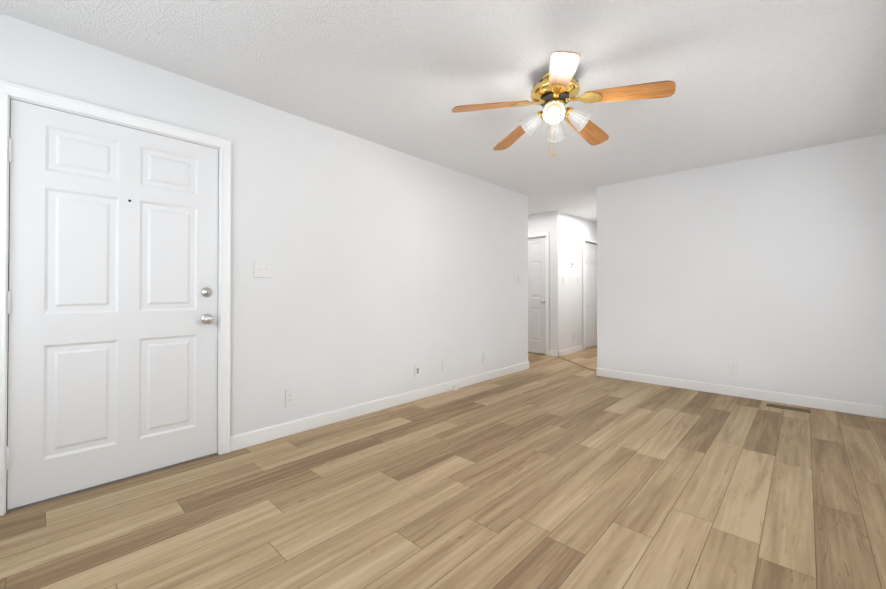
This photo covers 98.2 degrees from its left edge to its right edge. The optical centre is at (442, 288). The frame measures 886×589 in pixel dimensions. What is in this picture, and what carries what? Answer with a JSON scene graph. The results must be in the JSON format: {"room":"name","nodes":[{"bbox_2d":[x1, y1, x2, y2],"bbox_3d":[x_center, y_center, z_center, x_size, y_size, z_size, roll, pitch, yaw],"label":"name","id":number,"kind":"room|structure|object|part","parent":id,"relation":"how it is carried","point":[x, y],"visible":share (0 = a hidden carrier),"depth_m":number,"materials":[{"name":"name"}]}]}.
{"room":"empty living room","nodes":[
{"label":"empty living room","id":0,"kind":"room"},
{"bbox_2d":[0,13,527,435],"bbox_3d":[-0.747,-0.111,3.441,0.120,2.440,5.550,0,-1,43],"label":"wall","id":1,"kind":"structure","parent":0,"point":[391,268],"depth_m":3.16,"materials":[{"name":"paint"}]},
{"bbox_2d":[5,99,218,512],"bbox_3d":[-1.838,0.080,2.237,0.175,2.040,0.936,0,-1,43],"label":"entry door","id":2,"kind":"structure","parent":1,"relation":"in","point":[112,313],"depth_m":2.15,"materials":[{"name":"white paint"}]},
{"bbox_2d":[254,261,270,277],"bbox_3d":[-1.294,-0.141,2.758,0.022,0.120,0.121,0,-1,43],"label":"light switch","id":3,"kind":"object","parent":1,"relation":"attached to","point":[262,269],"visible":1,"depth_m":2.76,"materials":[{"name":"white plastic"}]},
{"bbox_2d":[285,389,294,406],"bbox_3d":[-1.156,0.824,2.905,0.010,0.120,0.075,0,-1,43],"label":"electrical outlet","id":4,"kind":"object","parent":1,"relation":"attached to","point":[289,397],"visible":1,"depth_m":2.90,"materials":[{"name":"white plastic"}]},
{"bbox_2d":[230,361,528,451],"bbox_3d":[-0.116,1.062,4.005,0.013,0.103,3.878,0,-1,43],"label":"baseboard","id":5,"kind":"structure","parent":1,"relation":"attached to","point":[254,437],"depth_m":3.30,"materials":[{"name":"white paint"}]},
{"bbox_2d":[415,364,419,376],"bbox_3d":[-0.256,0.825,3.861,0.009,0.120,0.075,0,-1,43],"label":"outlet","id":6,"kind":"object","parent":1,"relation":"attached to","point":[417,370],"visible":1,"depth_m":3.86,"materials":[{"name":"white plastic"}]},
{"bbox_2d":[442,359,446,370],"bbox_3d":[0.022,0.823,4.154,0.010,0.120,0.075,0,-1,43],"label":"electrical outlet","id":7,"kind":"object","parent":1,"relation":"attached to","point":[444,364],"visible":1,"depth_m":4.14,"materials":[{"name":"white plastic"}]},
{"bbox_2d":[483,352,486,361],"bbox_3d":[0.511,0.829,4.673,0.010,0.120,0.075,0,-1,43],"label":"electrical outlet","id":8,"kind":"object","parent":1,"relation":"attached to","point":[484,356],"visible":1,"depth_m":4.67,"materials":[{"name":"white plastic"}]},
{"bbox_2d":[0,345,885,588],"bbox_3d":[1.547,1.167,4.457,5.310,0.100,10.190,0,-1,43],"label":"floor","id":9,"kind":"structure","parent":0,"point":[544,471],"depth_m":1.95,"materials":[{"name":"beige laminate"}]},
{"bbox_2d":[558,356,595,371],"bbox_3d":[2.014,1.123,5.721,0.040,0.007,1.356,0,0,-8],"label":"threshold strip","id":10,"kind":"object","parent":9,"relation":"on","point":[577,364],"visible":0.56,"depth_m":5.69,"materials":[{"name":"brown"}]},
{"bbox_2d":[766,403,810,412],"bbox_3d":[3.211,1.107,3.569,0.310,0.005,0.110,0,-1,43],"label":"floor vent","id":11,"kind":"object","parent":9,"relation":"in","point":[789,408],"visible":0.98,"depth_m":3.56,"materials":[{"name":"brown metal"}]},
{"bbox_2d":[0,0,885,223],"bbox_3d":[1.547,-1.373,4.477,5.310,0.100,10.190,0,-1,43],"label":"ceiling","id":12,"kind":"structure","parent":0,"point":[754,78],"depth_m":2.32,"materials":[{"name":"white paint"}]},
{"bbox_2d":[452,51,675,155],"bbox_3d":[0.742,-1.077,2.446,1.259,0.523,1.229,0,-1,43],"label":"fan","id":13,"kind":"object","parent":12,"relation":"hanging from","point":[558,82],"depth_m":2.33,"materials":[{"name":"brown wood"}]},
{"bbox_3d":[0.707,-1.050,2.426,0.365,0.147,0.365,0,0,-27],"label":"fan shade","id":14,"kind":"part","parent":13,"relation":"part of","materials":[{"name":"white glass"}]},
{"bbox_2d":[528,212,550,349],"bbox_3d":[1.384,-0.084,7.005,1.350,2.440,0.120,0,-1,43],"label":"wall","id":15,"kind":"structure","parent":0,"point":[539,223],"depth_m":6.59,"materials":[{"name":"paint"}]},
{"bbox_2d":[528,237,545,353],"bbox_3d":[1.496,0.111,6.842,0.760,2.025,0.104,0,-1,43],"label":"door","id":16,"kind":"structure","parent":15,"relation":"in","point":[536,294],"depth_m":6.72,"materials":[{"name":"white paint"}]},
{"bbox_2d":[551,211,596,349],"bbox_3d":[3.009,-0.079,7.658,0.120,2.440,3.300,0,-1,43],"label":"wall","id":17,"kind":"structure","parent":0,"point":[568,232],"depth_m":6.67,"materials":[{"name":"paint"}]},
{"bbox_2d":[554,345,582,356],"bbox_3d":[2.238,1.083,6.756,0.043,0.103,0.968,0,-1,43],"label":"baseboard","id":18,"kind":"structure","parent":17,"relation":"attached to","point":[557,353],"depth_m":6.66,"materials":[{"name":"white paint"}]},
{"bbox_2d":[585,242,596,347],"bbox_3d":[3.024,0.118,7.629,0.060,2.015,1.192,0,-1,43],"label":"bifold door","id":19,"kind":"structure","parent":17,"relation":"in","point":[590,294],"depth_m":7.49,"materials":[{"name":"white paint"}]},
{"bbox_2d":[597,133,885,406],"bbox_3d":[2.966,-0.106,4.139,2.554,2.440,0.120,0,-1,43],"label":"wall","id":20,"kind":"structure","parent":0,"point":[767,272],"depth_m":3.87,"materials":[{"name":"paint"}]},
{"bbox_2d":[728,363,736,374],"bbox_3d":[3.016,0.832,3.995,0.075,0.120,0.010,0,-1,43],"label":"electrical outlet","id":21,"kind":"object","parent":20,"relation":"attached to","point":[732,368],"visible":1,"depth_m":3.99,"materials":[{"name":"white plastic"}]},
{"bbox_2d":[598,368,885,418],"bbox_3d":[2.918,1.062,4.098,2.520,0.103,0.033,0,-1,43],"label":"baseboard","id":22,"kind":"structure","parent":20,"relation":"attached to","point":[877,411],"depth_m":3.86,"materials":[{"name":"white paint"}]}
]}

